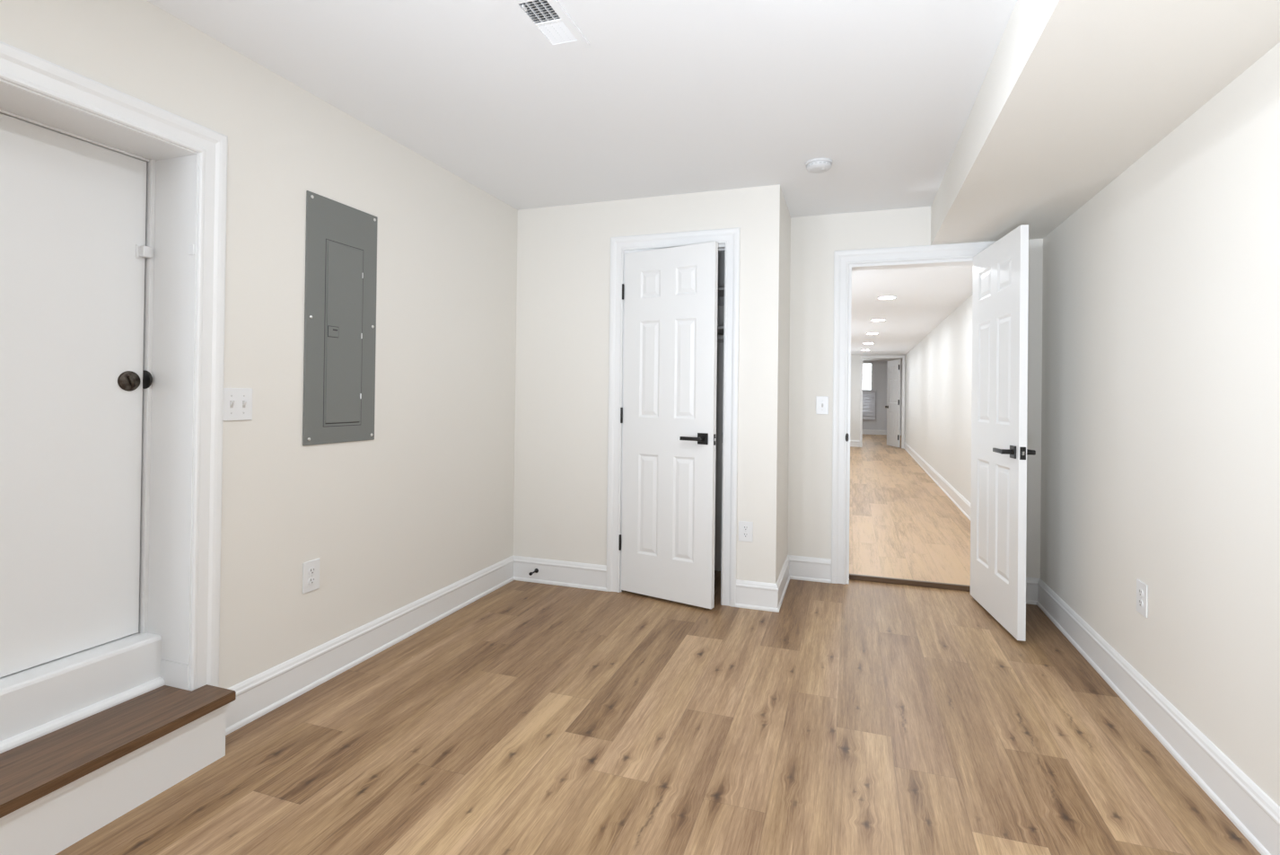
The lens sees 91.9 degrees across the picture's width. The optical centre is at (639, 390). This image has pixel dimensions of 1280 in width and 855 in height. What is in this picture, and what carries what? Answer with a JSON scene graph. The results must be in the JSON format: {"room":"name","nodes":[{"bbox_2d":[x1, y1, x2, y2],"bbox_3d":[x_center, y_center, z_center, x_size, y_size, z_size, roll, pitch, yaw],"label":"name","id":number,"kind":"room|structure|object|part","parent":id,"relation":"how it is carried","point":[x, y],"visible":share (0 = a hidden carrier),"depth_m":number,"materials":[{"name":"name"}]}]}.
{"room":"empty basement room","nodes":[
{"label":"empty basement room","id":0,"kind":"room"},
{"bbox_2d":[0,0,517,688],"bbox_3d":[-1.630,-0.007,1.926,0.260,2.560,6.192,1,0,19],"label":"wall","id":1,"kind":"structure","parent":0,"point":[392,520],"depth_m":2.53,"materials":[{"name":"white paint"}]},
{"bbox_2d":[0,113,152,676],"bbox_3d":[-1.794,0.014,1.710,0.062,1.574,0.787,1,0,19],"label":"door","id":2,"kind":"structure","parent":1,"relation":"in","point":[74,251],"depth_m":1.87,"materials":[{"name":"white paint"}]},
{"bbox_2d":[0,41,227,753],"bbox_3d":[-1.696,0.063,1.675,0.258,1.876,0.994,1,0,19],"label":"door frame","id":3,"kind":"structure","parent":1,"relation":"attached to","point":[176,642],"depth_m":2.04,"materials":[{"name":"white paint"}]},
{"bbox_3d":[-1.661,-0.039,2.075,0.062,0.062,0.007,1,0,13],"label":"strike plate","id":4,"kind":"part","parent":3,"relation":"part of","materials":[{"name":"black metal"}]},
{"bbox_2d":[222,387,252,420],"bbox_3d":[-1.404,0.046,2.164,0.015,0.113,0.112,1,0,19],"label":"light switch","id":5,"kind":"object","parent":1,"relation":"attached to","point":[237,401],"visible":1,"depth_m":2.16,"materials":[{"name":"white plastic"}]},
{"bbox_2d":[302,557,319,593],"bbox_3d":[-1.310,0.736,2.470,0.008,0.122,0.080,1,0,19],"label":"wall outlet","id":6,"kind":"object","parent":1,"relation":"attached to","point":[311,569],"visible":1,"depth_m":2.46,"materials":[{"name":"white plastic"}]},
{"bbox_2d":[308,566,315,574],"bbox_3d":[-1.308,0.717,2.469,0.003,0.027,0.033,1,0,19],"label":"socket","id":7,"kind":"object","parent":6,"relation":"attached to","point":[311,569],"depth_m":2.47,"materials":[{"name":"grey plastic"}]},
{"bbox_2d":[308,576,315,584],"bbox_3d":[-1.308,0.755,2.469,0.003,0.027,0.033,1,0,19],"label":"socket","id":8,"kind":"object","parent":6,"relation":"attached to","point":[311,579],"depth_m":2.47,"materials":[{"name":"grey plastic"}]},
{"bbox_2d":[302,190,377,445],"bbox_3d":[-1.249,-0.286,2.608,0.014,1.003,0.381,1,0,19],"label":"breaker panel","id":9,"kind":"object","parent":1,"relation":"attached to","point":[341,242],"visible":1,"depth_m":2.58,"materials":[{"name":"grey metal"}]},
{"bbox_3d":[-1.249,-0.236,2.613,0.002,0.761,0.201,1,0,19],"label":"door frame","id":10,"kind":"part","parent":9,"relation":"part of","materials":[{"name":"grey metal"}]},
{"bbox_3d":[-1.246,-0.240,2.612,0.004,0.742,0.185,1,0,19],"label":"panel door","id":11,"kind":"part","parent":9,"relation":"part of","materials":[{"name":"grey metal"}]},
{"bbox_2d":[225,554,514,735],"bbox_3d":[-1.127,1.112,2.998,0.021,0.149,2.014,1,0,19],"label":"baseboard","id":12,"kind":"structure","parent":1,"relation":"attached to","point":[261,693],"depth_m":2.65,"materials":[{"name":"white paint"}]},
{"bbox_2d":[146,0,1016,217],"bbox_3d":[-0.038,-1.221,1.384,3.081,0.100,5.970,1,0,19],"label":"ceiling","id":13,"kind":"structure","parent":0,"point":[664,97],"depth_m":2.35,"materials":[{"name":"white paint"}]},
{"bbox_2d":[505,0,589,52],"bbox_3d":[-0.287,-1.266,1.960,0.146,0.219,0.304,1,0,19],"label":"ceiling vent","id":14,"kind":"object","parent":13,"relation":"in","point":[554,27],"visible":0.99,"depth_m":1.98,"materials":[{"name":"white metal"}]},
{"bbox_2d":[805,157,832,173],"bbox_3d":[0.899,-1.127,3.113,0.134,0.041,0.134,1,0,19],"label":"smoke detector","id":15,"kind":"object","parent":13,"relation":"attached to","point":[817,165],"visible":1,"depth_m":3.08,"materials":[{"name":"white plastic"}]},
{"bbox_2d":[513,184,781,583],"bbox_3d":[-0.001,0.075,3.747,1.649,2.460,0.110,1,0,19],"label":"wall","id":16,"kind":"structure","parent":0,"point":[560,497],"depth_m":3.79,"materials":[{"name":"white paint"}]},
{"bbox_2d":[528,568,538,575],"bbox_3d":[-0.662,1.124,3.844,0.028,0.028,0.085,1,0,19],"label":"door stop","id":17,"kind":"object","parent":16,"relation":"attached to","point":[536,570],"visible":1,"depth_m":3.86,"materials":[{"name":"black metal"}]},
{"bbox_2d":[513,555,607,591],"bbox_3d":[-0.504,1.125,3.838,0.658,0.149,0.021,1,0,19],"label":"baseboard","id":18,"kind":"structure","parent":16,"relation":"attached to","point":[586,575],"depth_m":3.83,"materials":[{"name":"white paint"}]},
{"bbox_2d":[618,241,718,608],"bbox_3d":[0.156,0.183,3.567,0.624,2.012,0.151,0,0,32],"label":"door","id":19,"kind":"structure","parent":16,"relation":"in","point":[668,415],"depth_m":3.54,"materials":[{"name":"white paint"}]},
{"bbox_3d":[0.288,0.262,3.424,0.127,0.024,0.052,0,0,32],"label":"lever","id":20,"kind":"part","parent":19,"relation":"part of","materials":[{"name":"black metal"}]},
{"bbox_3d":[0.346,0.262,3.420,0.062,0.062,0.008,0,0,32],"label":"handle","id":21,"kind":"part","parent":19,"relation":"part of","materials":[{"name":"black metal"}]},
{"bbox_2d":[605,227,740,606],"bbox_3d":[0.199,0.140,3.669,0.783,2.134,0.128,1,0,19],"label":"door frame","id":22,"kind":"structure","parent":16,"relation":"attached to","point":[728,239],"depth_m":3.58,"materials":[{"name":"white paint"}]},
{"bbox_2d":[738,520,753,542],"bbox_3d":[0.594,0.787,3.474,0.078,0.112,0.008,1,0,19],"label":"wall outlet","id":23,"kind":"object","parent":16,"relation":"attached to","point":[745,528],"visible":1,"depth_m":3.47,"materials":[{"name":"white plastic"}]},
{"bbox_2d":[742,532,748,537],"bbox_3d":[0.593,0.806,3.472,0.033,0.027,0.003,1,0,19],"label":"socket","id":24,"kind":"object","parent":23,"relation":"attached to","point":[744,534],"depth_m":3.47,"materials":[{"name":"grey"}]},
{"bbox_2d":[743,525,748,530],"bbox_3d":[0.593,0.767,3.472,0.033,0.027,0.003,1,0,19],"label":"socket","id":25,"kind":"object","parent":23,"relation":"attached to","point":[745,527],"depth_m":3.47,"materials":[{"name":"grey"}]},
{"bbox_2d":[55,569,1261,854],"bbox_3d":[-0.051,1.189,1.362,3.087,0.001,5.970,1,0,19],"label":"floor","id":26,"kind":"structure","parent":0,"point":[857,716],"depth_m":2.07,"materials":[{"name":"brown wood"}]},
{"bbox_2d":[0,683,236,854],"bbox_3d":[-1.583,1.069,1.616,0.296,0.205,0.919,1,0,19],"label":"wooden step","id":27,"kind":"structure","parent":26,"relation":"on","point":[58,787],"depth_m":1.70,"materials":[{"name":"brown wood"}]},
{"bbox_3d":[-1.472,1.009,1.584,0.020,0.022,0.888,1,0,18],"label":"cove moulding","id":28,"kind":"part","parent":27,"relation":"part of","materials":[{"name":"white paint"}]},
{"bbox_2d":[714,251,724,570],"bbox_3d":[0.148,0.081,4.338,1.549,2.460,0.006,1,0,19],"label":"wall","id":29,"kind":"structure","parent":0,"point":[721,255],"depth_m":4.20,"materials":[{"name":"white paint"}]},
{"bbox_2d":[717,325,723,342],"bbox_3d":[0.099,-0.373,4.182,1.549,0.075,0.331,1,0,19],"label":"closet shelf","id":30,"kind":"object","parent":29,"relation":"attached to","point":[720,328],"visible":0.02,"depth_m":4.05,"materials":[{"name":"grey"}]},
{"bbox_2d":[717,287,724,306],"bbox_3d":[0.108,-0.623,4.202,1.549,0.075,0.291,1,0,19],"label":"closet shelf","id":31,"kind":"object","parent":29,"relation":"attached to","point":[720,290],"visible":0.02,"depth_m":4.18,"materials":[{"name":"grey"}]},
{"bbox_2d":[778,192,790,576],"bbox_3d":[0.839,0.086,3.811,0.100,2.460,0.553,1,0,19],"label":"wall","id":32,"kind":"structure","parent":0,"point":[785,245],"depth_m":3.77,"materials":[{"name":"white paint"}]},
{"bbox_2d":[717,334,723,340],"bbox_3d":[0.071,-0.346,4.101,1.549,0.032,0.032,1,0,19],"label":"closet rod","id":33,"kind":"object","parent":32,"relation":"attached to","point":[719,337],"visible":0.02,"depth_m":3.94,"materials":[{"name":"grey"}]},
{"bbox_2d":[735,554,831,612],"bbox_3d":[0.879,1.141,3.717,0.267,0.149,0.804,0,0,37],"label":"baseboard","id":34,"kind":"structure","parent":32,"relation":"attached to","point":[749,594],"depth_m":3.55,"materials":[{"name":"white paint"}]},
{"bbox_2d":[850,354,905,440],"bbox_3d":[5.022,0.290,14.725,2.800,2.300,0.120,1,0,19],"label":"wall","id":35,"kind":"structure","parent":0,"point":[854,407],"depth_m":14.63,"materials":[{"name":"white paint"}]},
{"bbox_2d":[850,439,859,447],"bbox_3d":[4.465,1.230,14.830,1.495,0.149,0.021,1,0,19],"label":"baseboard","id":36,"kind":"structure","parent":35,"relation":"attached to","point":[853,442],"depth_m":14.62,"materials":[{"name":"white paint"}]},
{"bbox_2d":[859,355,904,447],"bbox_3d":[5.647,0.241,14.439,0.975,2.149,0.018,1,0,19],"label":"door frame","id":37,"kind":"structure","parent":35,"relation":"attached to","point":[862,356],"depth_m":14.43,"materials":[{"name":"white paint"}]},
{"bbox_2d":[885,359,900,447],"bbox_3d":[6.059,0.286,14.793,0.170,2.050,0.760,1,0,2],"label":"door","id":38,"kind":"structure","parent":35,"relation":"in","point":[893,373],"depth_m":14.74,"materials":[{"name":"white paint"}]},
{"bbox_2d":[862,359,902,429],"bbox_3d":[7.036,0.259,19.850,3.300,2.480,0.120,1,0,19],"label":"wall","id":39,"kind":"structure","parent":0,"point":[880,367],"depth_m":19.60,"materials":[{"name":"white paint"}]},
{"bbox_2d":[862,361,872,389],"bbox_3d":[6.962,-0.137,19.869,0.940,1.570,0.100,1,0,19],"label":"window","id":40,"kind":"structure","parent":39,"relation":"in","point":[869,362],"depth_m":19.68,"materials":[{"name":"white paint"}]},
{"bbox_2d":[862,389,876,420],"bbox_3d":[6.932,0.427,19.767,1.100,0.960,0.060,1,0,19],"label":"window blind","id":41,"kind":"object","parent":39,"relation":"attached to","point":[868,395],"visible":0.43,"depth_m":19.64,"materials":[{"name":"white plastic"}]},
{"bbox_2d":[862,429,901,435],"bbox_3d":[7.000,1.294,19.776,3.300,0.149,0.021,1,0,19],"label":"baseboard","id":42,"kind":"structure","parent":39,"relation":"attached to","point":[864,431],"depth_m":19.62,"materials":[{"name":"white paint"}]},
{"bbox_2d":[862,358,902,359],"bbox_3d":[6.163,-1.059,17.256,3.500,0.100,5.620,1,0,19],"label":"ceiling","id":43,"kind":"structure","parent":0,"point":[863,358],"depth_m":18.89,"materials":[{"name":"white paint"}]},
{"bbox_2d":[849,434,970,585],"bbox_3d":[4.545,1.285,11.892,3.786,0.001,16.930,1,0,19],"label":"floor","id":44,"kind":"structure","parent":0,"point":[902,524],"depth_m":5.78,"materials":[{"name":"brown wood"}]},
{"bbox_2d":[849,573,970,591],"bbox_3d":[1.698,1.211,3.928,0.708,0.032,0.024,1,0,19],"label":"threshold","id":45,"kind":"object","parent":44,"relation":"on","point":[908,582],"visible":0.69,"depth_m":3.91,"materials":[{"name":"brown wood"}]},
{"bbox_2d":[850,264,973,354],"bbox_3d":[3.224,-0.968,9.419,2.800,0.100,11.350,1,0,19],"label":"ceiling","id":46,"kind":"structure","parent":0,"point":[925,295],"depth_m":6.62,"materials":[{"name":"white paint"}]},
{"bbox_2d":[870,318,885,321],"bbox_3d":[3.091,-0.924,8.040,0.182,0.009,0.182,1,0,19],"label":"recessed light","id":47,"kind":"object","parent":46,"relation":"in","point":[873,320],"visible":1,"depth_m":8.02,"materials":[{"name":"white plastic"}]},
{"bbox_2d":[876,295,896,298],"bbox_3d":[2.491,-0.943,6.246,0.182,0.009,0.182,1,0,19],"label":"recessed light","id":48,"kind":"object","parent":46,"relation":"in","point":[887,296],"visible":1,"depth_m":6.22,"materials":[{"name":"white plastic"}]},
{"bbox_2d":[879,297,894,298],"bbox_3d":[2.491,-0.941,6.246,0.157,0.003,0.157,1,0,19],"label":"diffuser","id":49,"kind":"object","parent":48,"relation":"attached to","point":[880,297],"depth_m":6.24,"materials":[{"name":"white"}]},
{"bbox_2d":[787,206,1043,578],"bbox_3d":[0.948,0.089,4.127,3.201,2.460,0.115,1,0,19],"label":"wall","id":50,"kind":"structure","parent":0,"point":[814,239],"depth_m":3.99,"materials":[{"name":"white paint"}]},
{"bbox_2d":[815,395,828,413],"bbox_3d":[1.172,0.090,3.981,0.076,0.116,0.015,1,0,19],"label":"light switch","id":51,"kind":"object","parent":50,"relation":"attached to","point":[821,401],"visible":1,"depth_m":3.98,"materials":[{"name":"white plastic"}]},
{"bbox_2d":[831,240,997,584],"bbox_3d":[1.684,0.167,3.856,0.922,2.119,0.159,1,0,19],"label":"door frame","id":52,"kind":"structure","parent":50,"relation":"attached to","point":[951,254],"depth_m":3.94,"materials":[{"name":"white paint"}]},
{"bbox_2d":[970,224,1035,640],"bbox_3d":[1.927,0.202,3.351,0.152,2.012,0.741,1,0,12],"label":"door","id":53,"kind":"structure","parent":50,"relation":"in","point":[1000,283],"depth_m":3.23,"materials":[{"name":"white paint"}]},
{"bbox_3d":[1.828,0.300,3.119,0.052,0.024,0.127,1,0,12],"label":"lever","id":54,"kind":"part","parent":53,"relation":"part of","materials":[{"name":"black metal"}]},
{"bbox_3d":[1.845,0.300,3.063,0.008,0.062,0.062,1,0,12],"label":"handle","id":55,"kind":"part","parent":53,"relation":"part of","materials":[{"name":"black metal"}]},
{"bbox_3d":[1.854,0.301,2.998,0.026,0.062,0.002,1,0,12],"label":"latch plate","id":56,"kind":"part","parent":53,"relation":"part of","materials":[{"name":"metal"}]},
{"bbox_3d":[1.926,0.301,3.099,0.052,0.024,0.127,1,0,12],"label":"lever","id":57,"kind":"part","parent":53,"relation":"part of","materials":[{"name":"black metal"}]},
{"bbox_2d":[1025,577,1039,604],"bbox_3d":[2.204,1.157,3.615,0.234,0.149,0.021,1,0,19],"label":"baseboard","id":58,"kind":"structure","parent":50,"relation":"attached to","point":[1031,583],"depth_m":3.59,"materials":[{"name":"white paint"}]},
{"bbox_2d":[904,42,1279,806],"bbox_3d":[3.362,0.132,6.091,0.340,2.460,17.302,1,0,19],"label":"wall","id":59,"kind":"structure","parent":0,"point":[1161,384],"depth_m":2.11,"materials":[{"name":"white paint"}]},
{"bbox_2d":[903,441,970,520],"bbox_3d":[4.239,1.188,8.986,0.021,0.149,11.231,1,0,19],"label":"baseboard","id":60,"kind":"structure","parent":59,"relation":"attached to","point":[964,505],"depth_m":7.73,"materials":[{"name":"white paint"}]},
{"bbox_2d":[1136,578,1148,617],"bbox_3d":[1.889,0.779,2.332,0.008,0.122,0.086,1,0,19],"label":"wall outlet","id":61,"kind":"object","parent":59,"relation":"attached to","point":[1142,588],"visible":1,"depth_m":2.32,"materials":[{"name":"white plastic"}]},
{"bbox_2d":[1138,587,1142,596],"bbox_3d":[1.887,0.759,2.333,0.003,0.027,0.033,1,0,19],"label":"socket","id":62,"kind":"object","parent":61,"relation":"attached to","point":[1140,590],"depth_m":2.33,"materials":[{"name":"white plastic"}]},
{"bbox_2d":[1138,598,1142,606],"bbox_3d":[1.887,0.798,2.333,0.003,0.027,0.033,1,0,19],"label":"socket","id":63,"kind":"object","parent":61,"relation":"attached to","point":[1140,600],"depth_m":2.33,"materials":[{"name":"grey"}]},
{"bbox_2d":[1036,578,1279,854],"bbox_3d":[1.363,1.128,0.820,0.021,0.149,5.855,1,0,19],"label":"baseboard","id":64,"kind":"structure","parent":59,"relation":"attached to","point":[1257,816],"depth_m":2.03,"materials":[{"name":"white paint"}]},
{"bbox_2d":[930,0,1279,245],"bbox_3d":[1.118,-1.040,0.927,0.593,0.241,5.855,1,0,19],"label":"ceiling","id":65,"kind":"structure","parent":0,"point":[1072,94],"depth_m":1.94,"materials":[{"name":"white paint"}]}
]}

